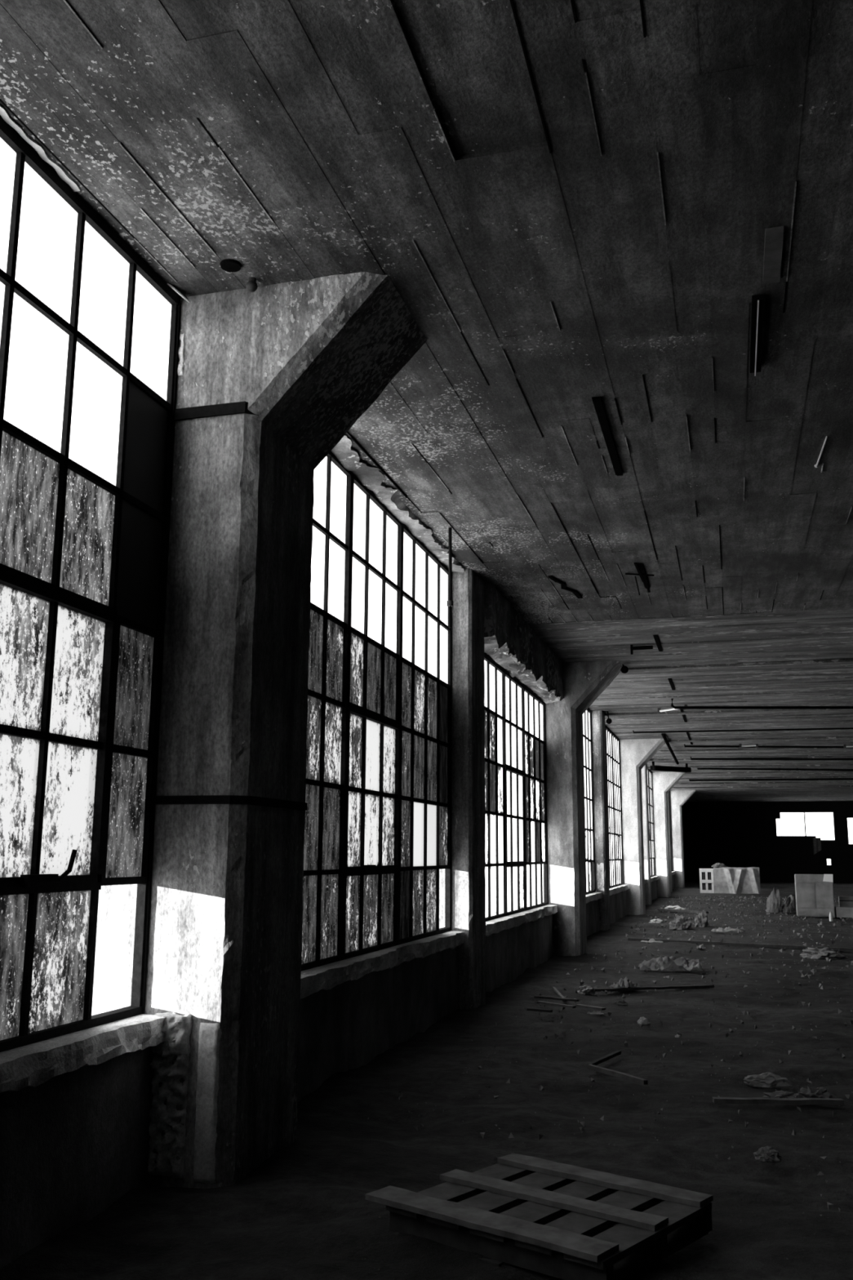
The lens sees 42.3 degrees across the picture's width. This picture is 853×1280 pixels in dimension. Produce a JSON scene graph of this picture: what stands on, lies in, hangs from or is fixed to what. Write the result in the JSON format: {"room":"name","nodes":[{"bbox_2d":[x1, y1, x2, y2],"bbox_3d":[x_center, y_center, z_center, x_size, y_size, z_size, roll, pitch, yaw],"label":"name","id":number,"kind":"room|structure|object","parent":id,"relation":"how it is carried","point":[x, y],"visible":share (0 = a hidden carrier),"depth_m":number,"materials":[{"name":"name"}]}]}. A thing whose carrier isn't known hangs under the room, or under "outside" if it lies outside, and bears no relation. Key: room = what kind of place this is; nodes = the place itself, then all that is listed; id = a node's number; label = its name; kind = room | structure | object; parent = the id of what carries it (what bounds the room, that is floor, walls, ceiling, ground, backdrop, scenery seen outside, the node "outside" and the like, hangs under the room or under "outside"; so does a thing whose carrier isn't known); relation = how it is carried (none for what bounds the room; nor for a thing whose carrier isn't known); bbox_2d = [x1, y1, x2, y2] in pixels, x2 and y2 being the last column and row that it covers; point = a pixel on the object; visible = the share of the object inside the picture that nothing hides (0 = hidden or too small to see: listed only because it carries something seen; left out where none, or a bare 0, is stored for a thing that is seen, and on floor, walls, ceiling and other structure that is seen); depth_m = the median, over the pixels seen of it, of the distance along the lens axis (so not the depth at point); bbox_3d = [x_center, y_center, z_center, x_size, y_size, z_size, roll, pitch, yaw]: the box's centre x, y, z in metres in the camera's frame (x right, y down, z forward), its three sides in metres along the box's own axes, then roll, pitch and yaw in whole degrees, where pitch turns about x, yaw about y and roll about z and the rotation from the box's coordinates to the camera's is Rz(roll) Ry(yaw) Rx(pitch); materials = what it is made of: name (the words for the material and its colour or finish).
{"room":"abandoned factory","nodes":[
{"label":"abandoned factory","id":0,"kind":"room"},
{"bbox_2d":[0,805,686,1268],"bbox_3d":[5.630,5.351,31.716,0.421,4.905,75.003,-3,-11,15],"label":"wall","id":1,"kind":"structure","parent":0,"point":[73,1144],"depth_m":5.32,"materials":[{"name":"concrete"}]},
{"bbox_2d":[0,1011,164,1093],"bbox_3d":[-2.266,1.455,2.898,0.493,0.158,5.708,-3,-11,15],"label":"window sill","id":2,"kind":"structure","parent":1,"relation":"on","point":[33,1064],"depth_m":4.81,"materials":[{"name":"concrete"}]},
{"bbox_2d":[0,115,181,1052],"bbox_3d":[-2.188,-0.571,3.281,0.136,3.975,5.738,-3,-11,15],"label":"window","id":3,"kind":"structure","parent":1,"relation":"in","point":[90,331],"depth_m":5.21,"materials":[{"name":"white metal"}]},
{"bbox_2d":[301,451,452,971],"bbox_3d":[-0.453,0.639,9.499,0.136,3.975,5.498,-3,-11,15],"label":"window","id":4,"kind":"structure","parent":1,"relation":"in","point":[378,829],"depth_m":9.52,"materials":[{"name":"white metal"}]},
{"bbox_2d":[300,930,464,999],"bbox_3d":[-0.534,2.667,9.117,0.486,0.160,5.468,-3,-11,15],"label":"window sill","id":5,"kind":"structure","parent":1,"relation":"attached to","point":[327,976],"depth_m":8.75,"materials":[{"name":"concrete"}]},
{"bbox_2d":[484,652,548,921],"bbox_3d":[1.191,2.126,15.436,0.080,3.325,5.738,-3,-11,15],"label":"window","id":6,"kind":"structure","parent":1,"relation":"in","point":[516,836],"depth_m":15.57,"materials":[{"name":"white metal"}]},
{"bbox_2d":[485,904,557,937],"bbox_3d":[1.143,3.827,15.108,0.494,0.148,5.708,-3,-11,15],"label":"window sill","id":7,"kind":"structure","parent":1,"relation":"attached to","point":[497,925],"depth_m":14.68,"materials":[{"name":"concrete"}]},
{"bbox_2d":[582,707,595,894],"bbox_3d":[2.929,3.017,21.716,0.070,3.975,5.498,-3,-11,15],"label":"window","id":8,"kind":"structure","parent":1,"relation":"in","point":[587,736],"depth_m":23.68,"materials":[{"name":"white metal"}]},
{"bbox_2d":[586,892,602,903],"bbox_3d":[2.873,5.037,21.327,0.483,0.147,5.468,-3,-11,15],"label":"window sill","id":9,"kind":"structure","parent":1,"relation":"attached to","point":[595,895],"depth_m":22.59,"materials":[{"name":"concrete"}]},
{"bbox_2d":[605,725,623,888],"bbox_3d":[4.601,4.184,27.706,0.070,3.975,5.738,-3,-11,15],"label":"window","id":10,"kind":"structure","parent":1,"relation":"in","point":[615,859],"depth_m":28.71,"materials":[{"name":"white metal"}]},
{"bbox_2d":[608,884,629,895],"bbox_3d":[4.545,6.203,27.318,0.483,0.146,5.708,-3,-11,15],"label":"window sill","id":11,"kind":"structure","parent":1,"relation":"attached to","point":[615,890],"depth_m":27.38,"materials":[{"name":"concrete"}]},
{"bbox_2d":[647,768,655,876],"bbox_3d":[8.009,6.561,39.916,0.070,3.975,5.738,-3,-11,15],"label":"window","id":12,"kind":"structure","parent":1,"relation":"in","point":[651,805],"depth_m":41.64,"materials":[{"name":"black metal"}]},
{"bbox_2d":[650,875,659,881],"bbox_3d":[7.954,8.581,39.527,0.483,0.148,5.708,-3,-11,15],"label":"window sill","id":13,"kind":"structure","parent":1,"relation":"attached to","point":[655,877],"depth_m":39.92,"materials":[{"name":"concrete"}]},
{"bbox_2d":[668,790,673,871],"bbox_3d":[11.418,8.938,52.125,0.070,3.975,5.738,-3,-11,15],"label":"window","id":14,"kind":"structure","parent":1,"relation":"in","point":[669,793],"depth_m":54.48,"materials":[{"name":"black metal"}]},
{"bbox_2d":[0,0,852,623],"bbox_3d":[4.706,-2.389,4.380,13.165,0.124,19.900,-3,-11,15],"label":"ceiling","id":15,"kind":"structure","parent":0,"point":[405,141],"depth_m":5.61,"materials":[{"name":"concrete"}]},
{"bbox_2d":[0,103,80,191],"bbox_3d":[-1.794,-2.259,4.928,0.052,0.022,0.850,-3,-11,15],"label":"flake","id":16,"kind":"object","parent":15,"relation":"attached to","point":[38,148],"visible":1,"depth_m":5.03,"materials":[{"name":"paint"}]},
{"bbox_2d":[167,283,190,302],"bbox_3d":[-1.417,-1.969,6.263,0.042,0.069,0.157,-8,-14,38],"label":"flake","id":17,"kind":"object","parent":15,"relation":"attached to","point":[178,291],"visible":1,"depth_m":6.27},
{"bbox_2d":[220,258,241,272],"bbox_3d":[-1.067,-2.047,6.010,0.124,0.030,0.124,-3,-11,15],"label":"hole","id":18,"kind":"object","parent":15,"relation":"attached to","point":[231,265],"visible":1,"depth_m":5.99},
{"bbox_2d":[246,276,257,292],"bbox_3d":[-0.974,-1.988,6.152,0.064,0.092,0.064,-3,-11,15],"label":"boss","id":19,"kind":"object","parent":15,"relation":"attached to","point":[251,286],"visible":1,"depth_m":6.13,"materials":[{"name":"metal"}]},
{"bbox_2d":[330,435,465,572],"bbox_3d":[-0.367,-1.283,9.850,0.321,0.078,5.488,-3,-11,15],"label":"plaster edge","id":20,"kind":"structure","parent":15,"relation":"attached to","point":[370,477],"depth_m":9.84,"materials":[{"name":"paint"}]},
{"bbox_2d":[446,527,453,627],"bbox_3d":[0.230,-0.617,10.757,0.061,1.014,0.064,-3,-11,15],"label":"hanging rod","id":21,"kind":"object","parent":15,"relation":"hanging from","point":[450,602],"visible":1,"depth_m":10.75,"materials":[{"name":"black metal"}]},
{"bbox_2d":[547,575,582,598],"bbox_3d":[1.667,-0.629,13.205,0.120,0.022,1.170,-5,-12,24],"label":"scrap","id":22,"kind":"object","parent":15,"relation":"attached to","point":[575,593],"visible":1,"depth_m":13.16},
{"bbox_2d":[591,396,622,475],"bbox_3d":[1.406,-1.553,8.498,0.062,0.041,1.640,-3,-11,15],"label":"channel","id":23,"kind":"object","parent":15,"relation":"attached to","point":[597,402],"visible":1,"depth_m":8.36,"materials":[{"name":"metal"}]},
{"bbox_2d":[637,563,650,588],"bbox_3d":[2.500,-0.741,12.677,0.062,0.038,1.150,-3,-11,15],"label":"channel","id":24,"kind":"object","parent":15,"relation":"attached to","point":[641,566],"visible":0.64,"depth_m":12.37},
{"bbox_2d":[625,562,653,595],"bbox_3d":[2.426,-0.683,12.528,0.324,0.161,0.955,-3,-11,15],"label":"wire","id":25,"kind":"object","parent":24,"relation":"hanging from","point":[642,576],"visible":1,"depth_m":12.53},
{"bbox_2d":[749,293,764,376],"bbox_3d":[2.034,-1.864,6.788,0.070,0.051,1.040,-3,-11,15],"label":"channel","id":26,"kind":"object","parent":15,"relation":"attached to","point":[757,300],"visible":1,"depth_m":6.68,"materials":[{"name":"black metal"}]},
{"bbox_2d":[762,226,783,284],"bbox_3d":[1.847,-2.051,5.878,0.090,0.030,0.550,-3,-11,15],"label":"paper strip","id":27,"kind":"object","parent":15,"relation":"attached to","point":[774,236],"visible":1,"depth_m":5.84,"materials":[{"name":"grey paper"}]},
{"bbox_2d":[814,435,827,467],"bbox_3d":[3.141,-1.491,8.745,0.036,0.036,0.669,-2,-11,11],"label":"drip","id":28,"kind":"object","parent":15,"relation":"attached to","point":[816,465],"visible":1,"depth_m":8.76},
{"bbox_2d":[0,880,852,1279],"bbox_3d":[11.844,7.416,29.607,13.300,0.141,75.050,-3,-11,15],"label":"floor","id":29,"kind":"structure","parent":0,"point":[304,1213],"depth_m":6.65,"materials":[{"name":"concrete"}]},
{"bbox_2d":[91,271,426,1188],"bbox_3d":[-0.824,0.385,6.243,1.669,4.916,0.981,-3,-11,15],"label":"concrete column","id":30,"kind":"structure","parent":29,"relation":"on","point":[274,376],"depth_m":6.02,"materials":[{"name":"grey concrete"}]},
{"bbox_2d":[147,1037,189,1177],"bbox_3d":[-1.287,2.294,5.471,0.224,0.741,0.151,-3,-11,15],"label":"concrete","id":31,"kind":"object","parent":30,"relation":"attached to","point":[170,1074],"visible":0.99,"depth_m":5.46,"materials":[{"name":"concrete"}]},
{"bbox_2d":[151,1012,192,1054],"bbox_3d":[-1.286,1.981,5.536,0.246,0.222,0.101,-3,-11,15],"label":"plaster","id":32,"kind":"object","parent":30,"relation":"attached to","point":[175,1025],"visible":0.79,"depth_m":5.51,"materials":[{"name":"paint"}]},
{"bbox_2d":[177,329,184,375],"bbox_3d":[-1.397,-1.640,6.304,0.063,0.305,0.041,-3,-11,15],"label":"plaster","id":33,"kind":"object","parent":30,"relation":"attached to","point":[181,349],"visible":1,"depth_m":6.29,"materials":[{"name":"paint"}]},
{"bbox_2d":[193,1022,222,1183],"bbox_3d":[-1.084,2.281,5.449,0.156,0.796,0.048,-3,-11,15],"label":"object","id":34,"kind":"object","parent":30,"relation":"attached to","point":[210,1034],"visible":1,"depth_m":5.43,"materials":[{"name":"paint"}]},
{"bbox_2d":[439,568,486,1008],"bbox_3d":[0.318,1.577,12.381,0.567,4.910,0.729,-3,-11,15],"label":"concrete column","id":35,"kind":"structure","parent":29,"relation":"on","point":[468,791],"depth_m":12.08,"materials":[{"name":"concrete"}]},
{"bbox_2d":[364,1153,713,1279],"bbox_3d":[0.491,2.474,4.757,1.161,0.152,0.969,-9,-14,38],"label":"wooden pallet","id":36,"kind":"object","parent":29,"relation":"on","point":[557,1220],"visible":1,"depth_m":4.59,"materials":[{"name":"grey wood"}]},
{"bbox_2d":[526,1007,552,1012],"bbox_3d":[1.133,3.704,11.031,0.255,0.024,0.050,-5,-12,26],"label":"plank","id":37,"kind":"object","parent":29,"relation":"on","point":[528,1008],"visible":1,"depth_m":11.01,"materials":[{"name":"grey wood"}]},
{"bbox_2d":[533,995,578,1001],"bbox_3d":[1.439,3.972,12.214,0.522,0.029,0.050,-6,-13,31],"label":"plank","id":38,"kind":"object","parent":29,"relation":"on","point":[535,997],"visible":1,"depth_m":12.19,"materials":[{"name":"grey wood"}]},
{"bbox_2d":[537,1000,576,1008],"bbox_3d":[1.367,3.845,11.625,0.050,0.026,0.489,11,-15,-43],"label":"plank","id":39,"kind":"object","parent":29,"relation":"on","point":[538,1002],"visible":1,"depth_m":11.60,"materials":[{"name":"grey wood"}]},
{"bbox_2d":[551,986,564,998],"bbox_3d":[1.529,4.083,12.722,0.030,0.028,1.140,0,-11,0],"label":"plank","id":40,"kind":"object","parent":29,"relation":"on","point":[554,988],"visible":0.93,"depth_m":12.78,"materials":[{"name":"grey wood"}]},
{"bbox_2d":[542,660,622,955],"bbox_3d":[2.584,2.763,18.456,1.668,4.913,0.971,-3,-11,15],"label":"concrete column","id":41,"kind":"structure","parent":29,"relation":"on","point":[583,682],"depth_m":18.14,"materials":[{"name":"concrete"}]},
{"bbox_2d":[576,984,594,994],"bbox_3d":[1.885,4.128,13.034,0.240,0.097,0.181,0,-11,4],"label":"lump","id":42,"kind":"object","parent":29,"relation":"on","point":[589,990],"visible":0.9,"depth_m":12.98,"materials":[{"name":"stone"}]},
{"bbox_2d":[576,1004,605,1010],"bbox_3d":[1.692,3.785,11.361,0.060,0.025,0.352,9,-14,-39],"label":"plank","id":43,"kind":"object","parent":29,"relation":"on","point":[600,1008],"visible":1,"depth_m":11.32,"materials":[{"name":"grey wood"}]},
{"bbox_2d":[586,1010,603,1013],"bbox_3d":[1.712,3.763,11.150,0.176,0.031,0.109,1,-11,-2],"label":"paper scrap","id":44,"kind":"object","parent":29,"relation":"on","point":[593,1011],"visible":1,"depth_m":11.14,"materials":[{"name":"paper"}]},
{"bbox_2d":[591,710,610,930],"bbox_3d":[3.726,3.953,24.591,0.565,4.908,0.728,-3,-11,15],"label":"concrete column","id":45,"kind":"structure","parent":29,"relation":"on","point":[598,726],"depth_m":24.29,"materials":[{"name":"concrete"}]},
{"bbox_2d":[586,1050,621,1065],"bbox_3d":[1.400,3.288,8.656,0.035,0.029,0.679,-6,-12,28],"label":"wooden lath","id":46,"kind":"object","parent":29,"relation":"on","point":[603,1059],"visible":0.94,"depth_m":8.64,"materials":[{"name":"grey wood"}]},
{"bbox_2d":[367,894,852,1216],"bbox_3d":[7.341,6.228,23.686,5.812,0.104,40.042,-3,-11,15],"label":"litter","id":47,"kind":"object","parent":29,"relation":"on","point":[808,1081],"visible":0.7,"depth_m":14.89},
{"bbox_2d":[586,1063,648,1084],"bbox_3d":[1.387,3.171,8.053,0.035,0.035,0.672,6,-12,-27],"label":"wooden lath","id":48,"kind":"object","parent":29,"relation":"on","point":[616,1073],"visible":1,"depth_m":8.01,"materials":[{"name":"grey wood"}]},
{"bbox_2d":[607,976,639,987],"bbox_3d":[2.373,4.122,13.274,0.324,0.139,0.326,4,-12,-19],"label":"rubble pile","id":49,"kind":"object","parent":29,"relation":"on","point":[625,983],"visible":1,"depth_m":13.19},
{"bbox_2d":[619,738,664,915],"bbox_3d":[5.992,5.139,30.665,1.666,4.912,0.971,-3,-11,15],"label":"concrete column","id":50,"kind":"structure","parent":29,"relation":"on","point":[635,753],"depth_m":30.36,"materials":[{"name":"concrete"}]},
{"bbox_2d":[636,1016,650,1024],"bbox_3d":[2.103,3.689,10.683,0.117,0.070,0.098,3,-11,-13],"label":"lump","id":51,"kind":"object","parent":29,"relation":"on","point":[642,1020],"visible":0.91,"depth_m":10.65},
{"bbox_2d":[641,763,651,904],"bbox_3d":[7.131,6.330,36.800,0.560,4.904,0.720,-3,-11,15],"label":"concrete column","id":52,"kind":"structure","parent":29,"relation":"on","point":[644,770],"depth_m":36.44,"materials":[{"name":"concrete"}]},
{"bbox_2d":[640,937,662,942],"bbox_3d":[4.123,5.498,20.174,0.418,0.072,0.215,-2,-11,12],"label":"paper scrap","id":53,"kind":"object","parent":29,"relation":"on","point":[651,940],"visible":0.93,"depth_m":20.14,"materials":[{"name":"paper"}]},
{"bbox_2d":[593,984,714,991],"bbox_3d":[2.736,4.181,13.237,1.595,0.038,0.060,4,-11,-16],"label":"wooden plank","id":54,"kind":"object","parent":29,"relation":"on","point":[703,986],"visible":0.99,"depth_m":13.21,"materials":[{"name":"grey wood"}]},
{"bbox_2d":[649,918,662,923],"bbox_3d":[5.465,6.709,26.319,0.344,0.107,0.227,0,-11,4],"label":"lump","id":55,"kind":"object","parent":29,"relation":"on","point":[654,921],"visible":0.9,"depth_m":26.25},
{"bbox_2d":[652,771,684,897],"bbox_3d":[9.400,7.516,42.874,1.665,4.904,0.960,-3,-11,15],"label":"concrete column","id":56,"kind":"structure","parent":29,"relation":"on","point":[663,782],"depth_m":42.57,"materials":[{"name":"concrete"}]},
{"bbox_2d":[637,955,702,971],"bbox_3d":[3.439,4.554,15.581,0.898,0.177,0.637,-2,-11,9],"label":"rubble pile","id":57,"kind":"object","parent":29,"relation":"on","point":[666,962],"visible":1,"depth_m":15.45,"materials":[{"name":"stone"}]},
{"bbox_2d":[667,792,672,892],"bbox_3d":[10.540,8.707,49.009,0.560,4.904,0.720,-3,-11,15],"label":"concrete column","id":58,"kind":"structure","parent":29,"relation":"on","point":[668,793],"depth_m":48.73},
{"bbox_2d":[664,905,685,909],"bbox_3d":[7.314,7.905,32.534,0.553,0.135,0.517,8,-13,-35],"label":"lump","id":59,"kind":"object","parent":29,"relation":"on","point":[677,907],"visible":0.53,"depth_m":32.42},
{"bbox_2d":[669,914,691,929],"bbox_3d":[5.607,6.231,24.383,0.512,0.314,0.495,-5,-12,27],"label":"heap","id":60,"kind":"object","parent":29,"relation":"on","point":[681,922],"visible":0.99,"depth_m":24.23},
{"bbox_2d":[670,790,695,888],"bbox_3d":[12.808,9.893,55.083,1.665,4.904,0.960,-3,-11,15],"label":"concrete column","id":61,"kind":"structure","parent":29,"relation":"on","point":[678,797],"depth_m":54.77,"materials":[{"name":"concrete"}]},
{"bbox_2d":[657,908,708,913],"bbox_3d":[7.127,7.540,30.662,0.100,0.056,1.814,7,-13,-33],"label":"wooden plank","id":62,"kind":"object","parent":29,"relation":"on","point":[660,909],"visible":0.97,"depth_m":30.58,"materials":[{"name":"grey wood"}]},
{"bbox_2d":[696,943,705,948],"bbox_3d":[4.729,5.272,18.990,0.149,0.074,0.156,-2,-11,12],"label":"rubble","id":63,"kind":"object","parent":29,"relation":"on","point":[702,944],"visible":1,"depth_m":18.95,"materials":[{"name":"paint"}]},
{"bbox_2d":[694,911,708,927],"bbox_3d":[6.196,6.301,24.817,0.375,0.348,0.359,-9,-15,41],"label":"heap","id":64,"kind":"object","parent":29,"relation":"on","point":[700,920],"visible":0.79,"depth_m":24.72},
{"bbox_2d":[699,868,714,893],"bbox_3d":[11.899,10.212,46.757,0.580,1.010,0.620,-3,-11,15],"label":"crate","id":65,"kind":"object","parent":29,"relation":"on","point":[706,875],"visible":0.98,"depth_m":46.51,"materials":[{"name":"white wood"}]},
{"bbox_2d":[711,926,742,932],"bbox_3d":[6.311,6.066,23.146,0.663,0.108,0.269,-2,-11,12],"label":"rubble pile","id":66,"kind":"object","parent":29,"relation":"on","point":[720,929],"visible":1,"depth_m":23.10,"materials":[{"name":"paint"}]},
{"bbox_2d":[713,866,760,893],"bbox_3d":[13.054,10.105,46.366,1.860,1.084,1.203,-3,-11,15],"label":"load","id":67,"kind":"object","parent":29,"relation":"on","point":[727,880],"visible":1,"depth_m":46.05},
{"bbox_2d":[711,862,727,866],"bbox_3d":[12.457,9.564,46.847,0.748,0.182,0.385,1,-11,-2],"label":"rag","id":68,"kind":"object","parent":67,"relation":"on","point":[717,864],"visible":1,"depth_m":46.74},
{"bbox_2d":[627,937,852,951],"bbox_3d":[5.844,5.388,19.450,4.780,0.056,0.100,-6,-13,31],"label":"wooden plank","id":69,"kind":"object","parent":29,"relation":"on","point":[729,944],"visible":0.8,"depth_m":19.55,"materials":[{"name":"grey wood"}]},
{"bbox_2d":[753,1146,782,1161],"bbox_3d":[1.839,2.773,5.949,0.146,0.072,0.101,-5,-12,27],"label":"lump","id":70,"kind":"object","parent":29,"relation":"on","point":[766,1153],"visible":1,"depth_m":5.92,"materials":[{"name":"concrete"}]},
{"bbox_2d":[743,1071,792,1088],"bbox_3d":[2.437,3.139,7.877,0.340,0.091,0.125,-2,-11,12],"label":"heap","id":71,"kind":"object","parent":29,"relation":"on","point":[767,1079],"visible":1,"depth_m":7.84,"materials":[{"name":"stone"}]},
{"bbox_2d":[766,885,782,912],"bbox_3d":[9.858,7.359,31.308,0.451,0.731,0.294,0,-11,4],"label":"cloth bundle","id":72,"kind":"object","parent":29,"relation":"on","point":[774,900],"visible":1,"depth_m":31.22,"materials":[{"name":"fabric"}]},
{"bbox_2d":[712,1097,844,1105],"bbox_3d":[2.281,2.993,7.152,0.837,0.036,0.050,0,-11,1],"label":"wooden plank","id":73,"kind":"object","parent":29,"relation":"on","point":[759,1100],"visible":1,"depth_m":7.13,"materials":[{"name":"grey wood"}]},
{"bbox_2d":[764,1090,795,1098],"bbox_3d":[2.361,3.050,7.364,0.253,0.070,0.119,1,-11,-2],"label":"rag","id":74,"kind":"object","parent":29,"relation":"on","point":[781,1094],"visible":0.5,"depth_m":7.34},
{"bbox_2d":[781,894,796,912],"bbox_3d":[10.354,7.517,31.454,0.652,0.480,0.365,8,-13,-35],"label":"cloth bundle","id":75,"kind":"object","parent":29,"relation":"on","point":[789,905],"visible":0.94,"depth_m":31.32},
{"bbox_2d":[794,874,835,917],"bbox_3d":[10.335,6.799,29.345,0.940,1.090,0.572,-3,-11,15],"label":"base cabinet","id":76,"kind":"object","parent":29,"relation":"on","point":[815,897],"visible":0.94,"depth_m":29.08,"materials":[{"name":"grey"}]},
{"bbox_2d":[822,874,832,882],"bbox_3d":[10.607,6.295,29.135,0.260,0.205,0.150,-3,-11,15],"label":"paper","id":77,"kind":"object","parent":76,"relation":"on","point":[827,877],"visible":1,"depth_m":29.07,"materials":[{"name":"white paper"}]},
{"bbox_2d":[794,1086,838,1098],"bbox_3d":[2.585,3.028,7.349,0.342,0.109,0.135,3,-11,-13],"label":"rag","id":78,"kind":"object","parent":29,"relation":"on","point":[819,1092],"visible":0.47,"depth_m":7.32,"materials":[{"name":"fabric"}]},
{"bbox_2d":[800,946,845,959],"bbox_3d":[6.387,5.024,17.731,0.698,0.168,0.782,2,-11,-7],"label":"heap","id":79,"kind":"object","parent":29,"relation":"on","point":[811,953],"visible":0.93,"depth_m":17.56,"materials":[{"name":"stone"}]},
{"bbox_2d":[829,911,833,921],"bbox_3d":[10.104,6.900,27.526,0.092,0.240,0.093,-3,-11,15],"label":"cup","id":80,"kind":"object","parent":29,"relation":"on","point":[831,919],"visible":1,"depth_m":27.49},
{"bbox_2d":[835,896,852,917],"bbox_3d":[11.596,7.027,28.986,1.600,0.520,0.600,-3,-11,15],"label":"trough","id":81,"kind":"object","parent":29,"relation":"on","point":[845,909],"visible":0.87,"depth_m":28.90,"materials":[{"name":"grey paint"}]},
{"bbox_2d":[484,582,564,703],"bbox_3d":[1.224,0.216,15.799,0.693,0.746,5.728,-3,-11,15],"label":"damaged wall section","id":82,"kind":"object","parent":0,"point":[509,640],"visible":0.62,"depth_m":14.85,"materials":[{"name":"paint"}]},
{"bbox_2d":[528,608,852,801],"bbox_3d":[14.589,4.544,39.884,13.100,0.165,55.100,-3,-11,15],"label":"ceiling","id":83,"kind":"structure","parent":0,"point":[796,658],"depth_m":21.52,"materials":[{"name":"wood"}]},
{"bbox_2d":[606,711,612,724],"bbox_3d":[4.098,1.740,24.748,0.130,0.297,0.130,-3,-11,15],"label":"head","id":84,"kind":"object","parent":83,"relation":"hanging from","point":[609,721],"visible":1,"depth_m":24.70},
{"bbox_2d":[620,664,628,673],"bbox_3d":[3.344,0.481,18.603,0.130,0.170,0.130,-3,-11,15],"label":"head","id":85,"kind":"object","parent":83,"relation":"hanging from","point":[624,669],"visible":1,"depth_m":18.56},
{"bbox_2d":[630,644,653,654],"bbox_3d":[3.287,0.135,16.840,0.340,0.150,0.040,-4,-12,20],"label":"bracket","id":86,"kind":"object","parent":83,"relation":"attached to","point":[641,647],"visible":1,"depth_m":16.83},
{"bbox_2d":[653,635,662,651],"bbox_3d":[3.510,0.043,16.705,0.062,0.038,1.300,-3,-11,15],"label":"channel","id":87,"kind":"object","parent":83,"relation":"attached to","point":[655,637],"visible":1,"depth_m":16.62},
{"bbox_2d":[661,733,679,764],"bbox_3d":[7.197,3.244,32.430,0.090,0.310,7.003,-3,-11,15],"label":"pipe","id":88,"kind":"object","parent":83,"relation":"hanging from","point":[662,734],"visible":0.92,"depth_m":31.75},
{"bbox_2d":[650,761,691,772],"bbox_3d":[8.530,4.428,38.523,1.764,0.320,0.250,7,-13,-32],"label":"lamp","id":89,"kind":"object","parent":83,"relation":"hanging from","point":[662,768],"visible":0.93,"depth_m":38.38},
{"bbox_2d":[667,678,675,690],"bbox_3d":[4.614,0.827,20.734,0.062,0.038,1.400,-3,-11,15],"label":"channel","id":90,"kind":"object","parent":83,"relation":"attached to","point":[670,681],"visible":1,"depth_m":20.63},
{"bbox_2d":[657,704,687,712],"bbox_3d":[5.329,1.481,23.882,0.084,0.120,0.808,9,-14,-38],"label":"lamp","id":91,"kind":"object","parent":83,"relation":"attached to","point":[659,708],"visible":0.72,"depth_m":23.99,"materials":[{"name":"white glass"}]},
{"bbox_2d":[680,709,687,722],"bbox_3d":[5.945,1.748,25.465,0.062,0.038,2.400,-3,-11,15],"label":"channel","id":92,"kind":"object","parent":83,"relation":"attached to","point":[682,710],"visible":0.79,"depth_m":25.59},
{"bbox_2d":[686,732,693,744],"bbox_3d":[7.249,2.700,30.356,0.062,0.038,3.500,-3,-11,15],"label":"channel","id":93,"kind":"object","parent":83,"relation":"attached to","point":[687,733],"visible":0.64,"depth_m":30.05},
{"bbox_2d":[632,727,852,733],"bbox_3d":[10.678,2.178,27.387,10.934,0.082,0.044,-2,-11,13],"label":"ceiling pipe","id":94,"kind":"object","parent":83,"relation":"attached to","point":[843,728],"visible":1,"depth_m":27.94,"materials":[{"name":"metal"}]},
{"bbox_2d":[739,743,758,747],"bbox_3d":[9.306,3.038,31.828,0.542,0.120,0.071,0,-11,3],"label":"lamp","id":95,"kind":"object","parent":83,"relation":"attached to","point":[756,744],"visible":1,"depth_m":31.81,"materials":[{"name":"white glass"}]},
{"bbox_2d":[671,698,852,709],"bbox_3d":[8.672,1.291,22.468,7.326,0.232,0.068,0,-11,3],"label":"ceiling pipe","id":96,"kind":"object","parent":83,"relation":"attached to","point":[672,704],"visible":1,"depth_m":22.52,"materials":[{"name":"metal"}]},
{"bbox_2d":[684,744,852,748],"bbox_3d":[12.567,3.101,32.063,10.165,0.100,0.060,0,-11,0],"label":"ceiling pipe","id":97,"kind":"object","parent":83,"relation":"attached to","point":[688,746],"visible":1,"depth_m":32.03,"materials":[{"name":"metal"}]},
{"bbox_2d":[688,777,852,781],"bbox_3d":[16.067,5.715,45.421,10.258,0.130,0.080,-2,-11,12],"label":"ceiling pipe","id":98,"kind":"object","parent":83,"relation":"attached to","point":[810,779],"visible":1,"depth_m":45.73,"materials":[{"name":"metal"}]},
{"bbox_2d":[689,756,852,759],"bbox_3d":[13.671,3.873,35.989,10.029,0.115,0.070,0,-11,3],"label":"ceiling pipe","id":99,"kind":"object","parent":83,"relation":"attached to","point":[690,757],"visible":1,"depth_m":36.07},
{"bbox_2d":[697,768,852,770],"bbox_3d":[14.951,4.737,40.426,10.158,0.115,0.070,1,-11,-2],"label":"ceiling pipe","id":100,"kind":"object","parent":83,"relation":"attached to","point":[771,769],"visible":1,"depth_m":40.34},
{"bbox_2d":[683,800,852,883],"bbox_3d":[21.801,11.995,65.680,13.300,4.894,0.300,-3,-11,15],"label":"wall","id":101,"kind":"structure","parent":0,"point":[732,834],"depth_m":66.03,"materials":[{"name":"paint"}]},
{"bbox_2d":[783,811,833,835],"bbox_3d":[22.661,11.062,65.590,3.010,1.660,0.080,-3,-11,15],"label":"window","id":102,"kind":"structure","parent":101,"relation":"in","point":[784,811],"depth_m":65.65,"materials":[{"name":"black metal"}]},
{"bbox_2d":[813,837,821,854],"bbox_3d":[23.070,12.185,65.067,0.450,1.000,0.100,-3,-11,15],"label":"sheet","id":103,"kind":"object","parent":101,"relation":"hanging from","point":[816,841],"visible":1,"depth_m":65.09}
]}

